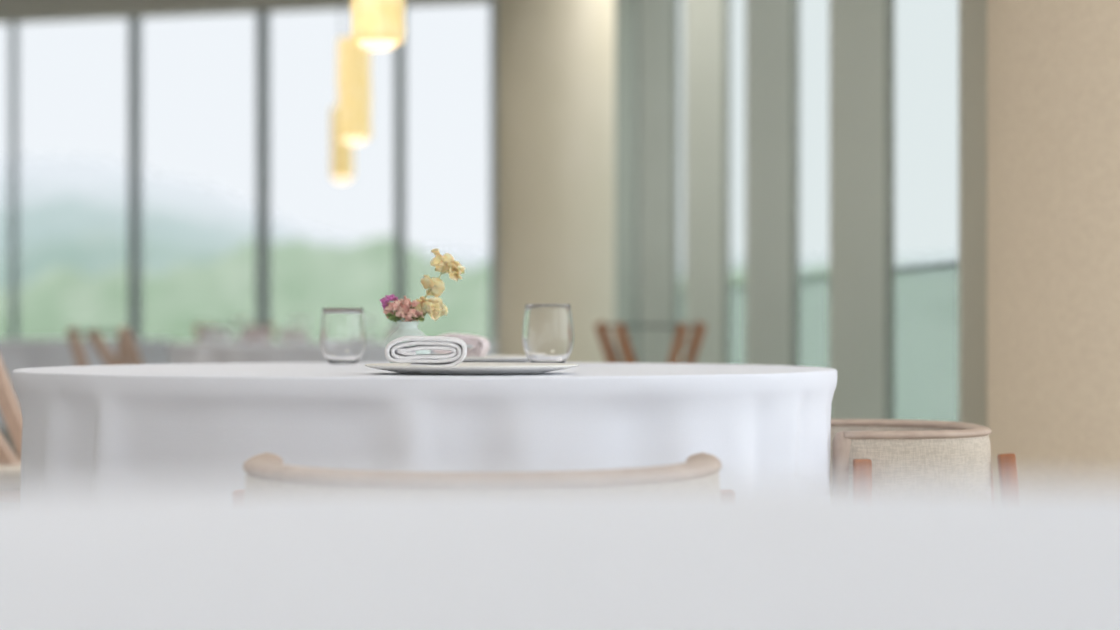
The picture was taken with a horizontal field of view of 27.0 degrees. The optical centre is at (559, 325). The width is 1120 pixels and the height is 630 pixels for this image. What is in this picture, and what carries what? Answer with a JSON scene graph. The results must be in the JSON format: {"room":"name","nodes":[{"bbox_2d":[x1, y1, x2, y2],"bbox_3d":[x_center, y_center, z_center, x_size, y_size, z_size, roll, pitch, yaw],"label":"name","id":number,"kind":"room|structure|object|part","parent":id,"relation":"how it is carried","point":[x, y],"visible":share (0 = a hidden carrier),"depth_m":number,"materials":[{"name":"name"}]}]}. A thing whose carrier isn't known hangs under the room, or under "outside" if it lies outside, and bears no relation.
{"room":"restaurant","nodes":[
{"label":"restaurant","id":0,"kind":"room"},
{"bbox_2d":[0,0,493,23],"bbox_3d":[-2.475,-2.107,14.943,5.168,0.226,0.150,0,0,17],"label":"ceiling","id":1,"kind":"structure","parent":0,"point":[20,11],"depth_m":14.93,"materials":[{"name":"paint"}]},
{"bbox_2d":[0,354,496,453],"bbox_3d":[-2.475,0.500,14.943,5.168,0.660,0.150,0,0,17],"label":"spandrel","id":2,"kind":"object","parent":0,"point":[5,433],"visible":0.02,"depth_m":15.20,"materials":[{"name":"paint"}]},
{"bbox_3d":[-2.425,0.140,14.928,4.907,0.060,1.647,0,0,0],"label":"sill","id":3,"kind":"structure","parent":2,"relation":"on","visible":0},
{"bbox_2d":[10,21,17,338],"bbox_3d":[-3.574,-0.932,15.272,0.027,2.124,0.060,0,0,17],"label":"mullion","id":4,"kind":"object","parent":3,"relation":"on","point":[13,24],"visible":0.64,"depth_m":15.25,"materials":[{"name":"metal"}]},
{"bbox_2d":[129,16,140,338],"bbox_3d":[-2.736,-0.932,15.021,0.060,2.124,0.060,0,0,17],"label":"mullion","id":5,"kind":"object","parent":3,"relation":"on","point":[134,21],"visible":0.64,"depth_m":14.99,"materials":[{"name":"metal"}]},
{"bbox_2d":[256,10,269,340],"bbox_3d":[-1.879,-0.932,14.764,0.066,2.124,0.060,0,0,17],"label":"mullion","id":6,"kind":"object","parent":3,"relation":"on","point":[262,16],"visible":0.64,"depth_m":14.74,"materials":[{"name":"metal"}]},
{"bbox_2d":[394,6,405,330],"bbox_3d":[-0.994,-0.932,14.498,0.052,2.124,0.060,0,0,17],"label":"mullion","id":7,"kind":"object","parent":3,"relation":"on","point":[400,49],"visible":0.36,"depth_m":14.47,"materials":[{"name":"metal"}]},
{"bbox_2d":[490,0,496,343],"bbox_3d":[-0.393,-0.932,14.318,0.058,2.124,0.060,0,0,17],"label":"mullion","id":8,"kind":"object","parent":3,"relation":"on","point":[493,4],"visible":0.43,"depth_m":14.29,"materials":[{"name":"metal"}]},
{"bbox_3d":[-0.975,0.880,6.600,8.050,0.100,22.200,0,0,0],"label":"floor","id":9,"kind":"structure","parent":0,"visible":0},
{"bbox_2d":[0,357,22,486],"bbox_3d":[-1.383,0.417,5.954,0.526,0.831,0.540,0,0,10],"label":"dining chair","id":10,"kind":"object","parent":9,"relation":"on","point":[10,465],"visible":0.13,"depth_m":6.03,"materials":[{"name":"brown wood"}]},
{"bbox_3d":[-1.350,0.380,5.948,0.460,0.060,0.460,0,0,10],"label":"seat","id":11,"kind":"part","parent":10,"relation":"part of","materials":[{"name":"fabric"}]},
{"bbox_2d":[0,339,173,427],"bbox_3d":[-2.998,0.455,13.402,1.572,0.750,1.553,0,0,0],"label":"dining table","id":12,"kind":"object","parent":9,"relation":"on","point":[14,353],"visible":0.3,"depth_m":12.69,"materials":[{"name":"white fabric"}]},
{"bbox_2d":[66,326,142,365],"bbox_3d":[-1.808,0.417,10.135,0.526,0.831,0.500,0,0,-40],"label":"dining chair","id":13,"kind":"object","parent":9,"relation":"on","point":[127,349],"visible":0.29,"depth_m":10.11,"materials":[{"name":"brown wood"}]},
{"bbox_3d":[-2.068,0.195,10.132,0.186,0.386,0.047,0,0,29],"label":"post","id":14,"kind":"part","parent":13,"relation":"part of","materials":[{"name":"brown wood"}]},
{"bbox_3d":[-1.994,0.022,9.979,0.040,0.011,0.470,0,0,-40],"label":"rail","id":15,"kind":"part","parent":13,"relation":"part of","materials":[{"name":"grey"}]},
{"bbox_3d":[-1.856,0.195,9.879,0.047,0.386,0.186,0,0,-19],"label":"post","id":16,"kind":"part","parent":13,"relation":"part of","materials":[{"name":"brown wood"}]},
{"bbox_2d":[193,323,275,341],"bbox_3d":[-1.814,0.407,12.773,0.460,0.850,0.526,0,0,0],"label":"dining chair","id":17,"kind":"object","parent":9,"relation":"on","point":[198,328],"visible":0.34,"depth_m":12.98,"materials":[{"name":"brown wood"}]},
{"bbox_3d":[-1.959,0.185,12.975,0.186,0.405,0.047,0,0,21],"label":"post","id":18,"kind":"part","parent":17,"relation":"part of","materials":[{"name":"brown wood"}]},
{"bbox_3d":[-1.814,0.002,13.016,0.430,0.011,0.039,0,0,0],"label":"rail","id":19,"kind":"part","parent":17,"relation":"part of","materials":[{"name":"grey"}]},
{"bbox_3d":[-1.669,0.185,12.975,0.186,0.405,0.047,0,0,-21],"label":"post","id":20,"kind":"part","parent":17,"relation":"part of","materials":[{"name":"brown wood"}]},
{"bbox_2d":[166,342,494,363],"bbox_3d":[-1.082,0.455,10.998,1.566,0.750,1.541,0,0,0],"label":"dining table","id":21,"kind":"object","parent":9,"relation":"on","point":[194,352],"visible":0.23,"depth_m":10.31,"materials":[{"name":"white fabric"}]},
{"bbox_2d":[200,329,230,341],"bbox_3d":[-1.609,0.045,10.899,0.140,0.064,0.127,0,0,0],"label":"folded napkin","id":22,"kind":"object","parent":21,"relation":"on","point":[207,334],"visible":1,"depth_m":10.84,"materials":[{"name":"white fabric"}]},
{"bbox_2d":[240,328,270,341],"bbox_3d":[-1.448,0.044,11.100,0.139,0.066,0.125,0,0,0],"label":"folded napkin","id":23,"kind":"object","parent":21,"relation":"on","point":[245,334],"visible":1,"depth_m":11.04,"materials":[{"name":"white fabric"}]},
{"bbox_2d":[278,329,291,341],"bbox_3d":[-1.278,0.045,11.200,0.137,0.065,0.124,0,0,0],"label":"folded napkin","id":24,"kind":"object","parent":21,"relation":"on","point":[283,334],"visible":0.37,"depth_m":11.14,"materials":[{"name":"white fabric"}]},
{"bbox_2d":[289,318,310,342],"bbox_3d":[-1.192,0.021,10.700,0.099,0.117,0.099,0,0,0],"label":"water glass","id":25,"kind":"object","parent":21,"relation":"on","point":[299,329],"visible":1,"depth_m":10.66,"materials":[{"name":"white"}]},
{"bbox_2d":[386,329,396,338],"bbox_3d":[-0.758,0.045,11.100,0.139,0.065,0.125,0,0,0],"label":"folded napkin","id":26,"kind":"object","parent":21,"relation":"on","point":[389,332],"visible":0.18,"depth_m":11.04,"materials":[{"name":"white fabric"}]},
{"bbox_2d":[12,362,836,486],"bbox_3d":[-0.261,0.455,4.433,1.561,0.750,1.587,0,0,0],"label":"dining table","id":27,"kind":"object","parent":9,"relation":"on","point":[134,424],"visible":0.48,"depth_m":3.77,"materials":[{"name":"white fabric"}]},
{"bbox_2d":[319,308,366,363],"bbox_3d":[-0.456,0.021,4.900,0.099,0.117,0.099,0,0,0],"label":"water glass","id":28,"kind":"object","parent":27,"relation":"on","point":[342,338],"visible":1,"depth_m":4.86,"materials":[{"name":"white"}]},
{"bbox_2d":[380,248,464,362],"bbox_3d":[-0.254,-0.032,4.294,0.156,0.223,0.085,0,0,14],"label":"flower vase","id":29,"kind":"object","parent":27,"relation":"on","point":[433,306],"visible":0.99,"depth_m":4.29,"materials":[{"name":"pink plant"}]},
{"bbox_2d":[365,362,578,374],"bbox_3d":[-0.147,0.071,3.895,0.356,0.016,0.356,0,0,0],"label":"plate","id":30,"kind":"object","parent":27,"relation":"on","point":[464,368],"visible":0.93,"depth_m":3.78,"materials":[{"name":"ceramic"}]},
{"bbox_2d":[385,336,466,365],"bbox_3d":[-0.222,0.043,3.860,0.136,0.054,0.114,0,0,-3],"label":"folded napkin","id":31,"kind":"object","parent":30,"relation":"on","point":[398,353],"visible":1,"depth_m":3.81,"materials":[{"name":"white fabric"}]},
{"bbox_2d":[462,355,528,362],"bbox_3d":[-0.179,0.071,4.950,0.300,0.016,0.300,0,0,0],"label":"plate","id":32,"kind":"object","parent":27,"relation":"on","point":[488,358],"visible":0.31,"depth_m":4.83,"materials":[{"name":"ceramic"}]},
{"bbox_2d":[433,333,489,356],"bbox_3d":[-0.208,0.043,4.900,0.115,0.054,0.106,0,0,6],"label":"folded napkin","id":33,"kind":"object","parent":32,"relation":"on","point":[481,345],"visible":0.54,"depth_m":4.85,"materials":[{"name":"white fabric"}]},
{"bbox_2d":[522,304,573,362],"bbox_3d":[-0.024,0.018,4.700,0.104,0.123,0.104,0,0,0],"label":"water glass","id":34,"kind":"object","parent":27,"relation":"on","point":[547,334],"visible":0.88,"depth_m":4.66,"materials":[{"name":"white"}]},
{"bbox_2d":[243,452,721,481],"bbox_3d":[-0.108,0.506,3.120,0.715,0.649,0.529,0,0,0],"label":"barrel armchair","id":35,"kind":"object","parent":9,"relation":"on","point":[264,467],"visible":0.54,"depth_m":3.00,"materials":[{"name":"fabric"}]},
{"bbox_2d":[497,0,614,362],"bbox_3d":[-0.020,-0.695,11.500,0.606,3.050,0.606,0,0,0],"label":"column","id":36,"kind":"structure","parent":9,"relation":"on","point":[556,58],"depth_m":11.25,"materials":[{"name":"paint"}]},
{"bbox_2d":[0,479,1119,629],"bbox_3d":[0.037,0.455,0.464,1.574,0.750,1.563,0,0,0],"label":"dining table","id":37,"kind":"object","parent":9,"relation":"on","point":[421,554],"visible":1,"depth_m":0.81,"materials":[{"name":"white fabric"}]},
{"bbox_2d":[615,0,638,362],"bbox_3d":[0.409,-0.695,15.425,0.235,3.050,0.050,0,0,0],"label":"fin","id":38,"kind":"object","parent":9,"relation":"on","point":[626,11],"visible":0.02,"depth_m":15.40,"materials":[{"name":"grey metal"}]},
{"bbox_2d":[595,321,705,362],"bbox_3d":[0.383,0.406,9.623,0.470,0.852,0.526,0,0,0],"label":"dining chair","id":39,"kind":"object","parent":9,"relation":"on","point":[601,328],"visible":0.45,"depth_m":9.81,"materials":[{"name":"orange wood"}]},
{"bbox_3d":[0.233,0.184,9.825,0.186,0.407,0.047,0,0,21],"label":"post","id":40,"kind":"part","parent":39,"relation":"part of","materials":[{"name":"orange wood"}]},
{"bbox_3d":[0.383,0.000,9.866,0.440,0.011,0.040,0,0,0],"label":"rail","id":41,"kind":"part","parent":39,"relation":"part of","materials":[{"name":"grey"}]},
{"bbox_3d":[0.533,0.184,9.825,0.186,0.407,0.047,0,0,-21],"label":"post","id":42,"kind":"part","parent":39,"relation":"part of","materials":[{"name":"orange wood"}]},
{"bbox_2d":[639,0,678,362],"bbox_3d":[0.584,-0.695,13.725,0.235,3.050,0.050,0,0,0],"label":"fin","id":43,"kind":"object","parent":9,"relation":"on","point":[658,19],"visible":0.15,"depth_m":13.70,"materials":[{"name":"grey metal"}]},
{"bbox_2d":[684,0,729,363],"bbox_3d":[0.759,-0.695,12.025,0.235,3.050,0.050,0,0,0],"label":"fin","id":44,"kind":"object","parent":9,"relation":"on","point":[706,22],"visible":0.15,"depth_m":12.00,"materials":[{"name":"grey metal"}]},
{"bbox_2d":[745,0,799,365],"bbox_3d":[0.938,-0.695,10.295,0.235,3.050,0.050,0,0,0],"label":"column","id":45,"kind":"structure","parent":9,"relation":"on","point":[772,27],"depth_m":10.27,"materials":[{"name":"grey paint"}]},
{"bbox_2d":[829,0,894,418],"bbox_3d":[1.113,-0.695,8.595,0.235,3.050,0.050,0,0,0],"label":"column","id":46,"kind":"structure","parent":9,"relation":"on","point":[861,32],"depth_m":8.57,"materials":[{"name":"grey paint"}]},
{"bbox_2d":[829,419,1017,481],"bbox_3d":[0.693,0.509,4.470,0.404,0.643,0.630,0,0,0],"label":"barrel armchair","id":47,"kind":"object","parent":9,"relation":"on","point":[860,449],"visible":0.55,"depth_m":4.20,"materials":[{"name":"fabric"}]},
{"bbox_3d":[0.510,0.325,4.199,0.039,0.274,0.039,0,0,0],"label":"arm","id":48,"kind":"part","parent":47,"relation":"part of","materials":[{"name":"fabric"}]},
{"bbox_3d":[0.540,0.534,4.167,0.032,0.592,0.024,0,0,0],"label":"leg","id":49,"kind":"part","parent":47,"relation":"part of","materials":[{"name":"orange wood"}]},
{"bbox_3d":[0.855,0.534,4.340,0.079,0.594,0.030,0,0,0],"label":"leg","id":50,"kind":"part","parent":47,"relation":"part of","materials":[{"name":"orange wood"}]},
{"bbox_2d":[959,0,986,426],"bbox_3d":[1.292,-0.695,6.855,0.235,3.050,0.050,0,0,0],"label":"fin","id":51,"kind":"object","parent":9,"relation":"on","point":[972,13],"visible":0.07,"depth_m":6.83,"materials":[{"name":"grey metal"}]},
{"bbox_2d":[987,0,1119,483],"bbox_3d":[1.847,-0.695,6.200,1.424,3.050,1.424,0,0,0],"label":"wall","id":52,"kind":"structure","parent":9,"relation":"on","point":[1053,66],"depth_m":5.85,"materials":[{"name":"beige paint"}]},
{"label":"window","id":53,"kind":"structure","parent":9,"relation":"on","visible":0},
{"bbox_2d":[679,262,958,291],"bbox_3d":[1.012,-0.217,11.950,0.020,0.015,11.362,0,0,-6],"label":"handrail","id":54,"kind":"object","parent":53,"relation":"on","point":[951,264],"visible":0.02,"depth_m":8.85,"materials":[{"name":"metal"}]},
{"bbox_3d":[-0.975,-2.270,6.600,8.050,0.100,22.200,0,0,0],"label":"ceiling","id":55,"kind":"structure","parent":0,"visible":0},
{"bbox_2d":[331,0,353,181],"bbox_3d":[-1.279,-1.532,13.700,0.135,1.374,0.134,0,0,40],"label":"pendant lamp","id":56,"kind":"object","parent":55,"relation":"hanging from","point":[341,152],"visible":0.77,"depth_m":13.65,"materials":[{"name":"beige"}]},
{"bbox_2d":[334,177,349,181],"bbox_3d":[-1.280,-0.912,13.700,0.095,0.135,0.095,0,0,0],"label":"diffuser","id":57,"kind":"object","parent":56,"relation":"attached to","point":[339,179],"depth_m":13.67,"materials":[{"name":"beige glass"}]},
{"bbox_3d":[-1.280,-1.740,13.700,0.007,0.920,0.007,0,0,22],"label":"cord","id":58,"kind":"part","parent":56,"relation":"part of","materials":[{"name":"grey plastic"}]},
{"bbox_3d":[-1.280,-1.070,13.701,0.135,0.400,0.135,0,0,0],"label":"lamp shade","id":59,"kind":"part","parent":56,"relation":"part of","materials":[{"name":"yellow glass"}]},
{"bbox_2d":[337,37,371,143],"bbox_3d":[-0.971,-1.539,11.000,0.165,1.361,0.164,0,0,37],"label":"pendant lamp","id":60,"kind":"object","parent":55,"relation":"hanging from","point":[354,98],"visible":0.97,"depth_m":10.94,"materials":[{"name":"beige"}]},
{"bbox_2d":[342,137,365,143],"bbox_3d":[-0.971,-0.926,11.000,0.115,0.135,0.115,0,0,0],"label":"diffuser","id":61,"kind":"object","parent":60,"relation":"attached to","point":[349,140],"depth_m":10.96,"materials":[{"name":"beige glass"}]},
{"bbox_2d":[351,0,404,50],"bbox_3d":[-0.570,-1.541,7.300,0.172,1.357,0.172,0,0,3],"label":"pendant lamp","id":62,"kind":"object","parent":55,"relation":"hanging from","point":[377,25],"visible":1,"depth_m":7.24,"materials":[{"name":"beige"}]},
{"bbox_2d":[359,39,396,50],"bbox_3d":[-0.570,-0.930,7.300,0.123,0.135,0.123,0,0,0],"label":"diffuser","id":63,"kind":"object","parent":62,"relation":"attached to","point":[368,44],"depth_m":7.26,"materials":[{"name":"beige glass"}]},
{"label":"outside","id":64,"kind":"structure","parent":0,"visible":0},
{"label":"ground","id":65,"kind":"structure","parent":64,"visible":0},
{"bbox_2d":[0,230,236,289],"bbox_3d":[7.500,0.985,88.000,135.000,11.690,24.000,0,0,0],"label":"hillside","id":66,"kind":"structure","parent":65,"relation":"on","point":[93,253],"depth_m":90.74,"materials":[{"name":"green plant"}]},
{"bbox_2d":[0,197,958,275],"bbox_3d":[10.000,-1.629,135.000,200.000,16.918,50.000,0,0,0],"label":"hillside","id":67,"kind":"structure","parent":65,"relation":"on","point":[67,218],"depth_m":141.20,"materials":[{"name":"green plant"}]},
{"bbox_2d":[0,156,958,264],"bbox_3d":[20.000,-14.633,360.000,480.000,42.926,120.000,0,0,0],"label":"mountain","id":68,"kind":"structure","parent":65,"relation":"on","point":[82,171],"depth_m":376.48},
{"bbox_2d":[0,179,958,279],"bbox_3d":[15.000,-7.531,240.000,330.000,28.723,80.000,0,0,0],"label":"hillside","id":69,"kind":"structure","parent":65,"relation":"on","point":[29,193],"depth_m":252.20,"materials":[{"name":"green plant"}]},
{"bbox_2d":[0,236,958,421],"bbox_3d":[5.000,2.141,60.000,90.000,9.379,20.000,0,0,0],"label":"tree line","id":70,"kind":"object","parent":65,"relation":"on","point":[306,278],"visible":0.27,"depth_m":61.15,"materials":[{"name":"green plant"}]}
]}

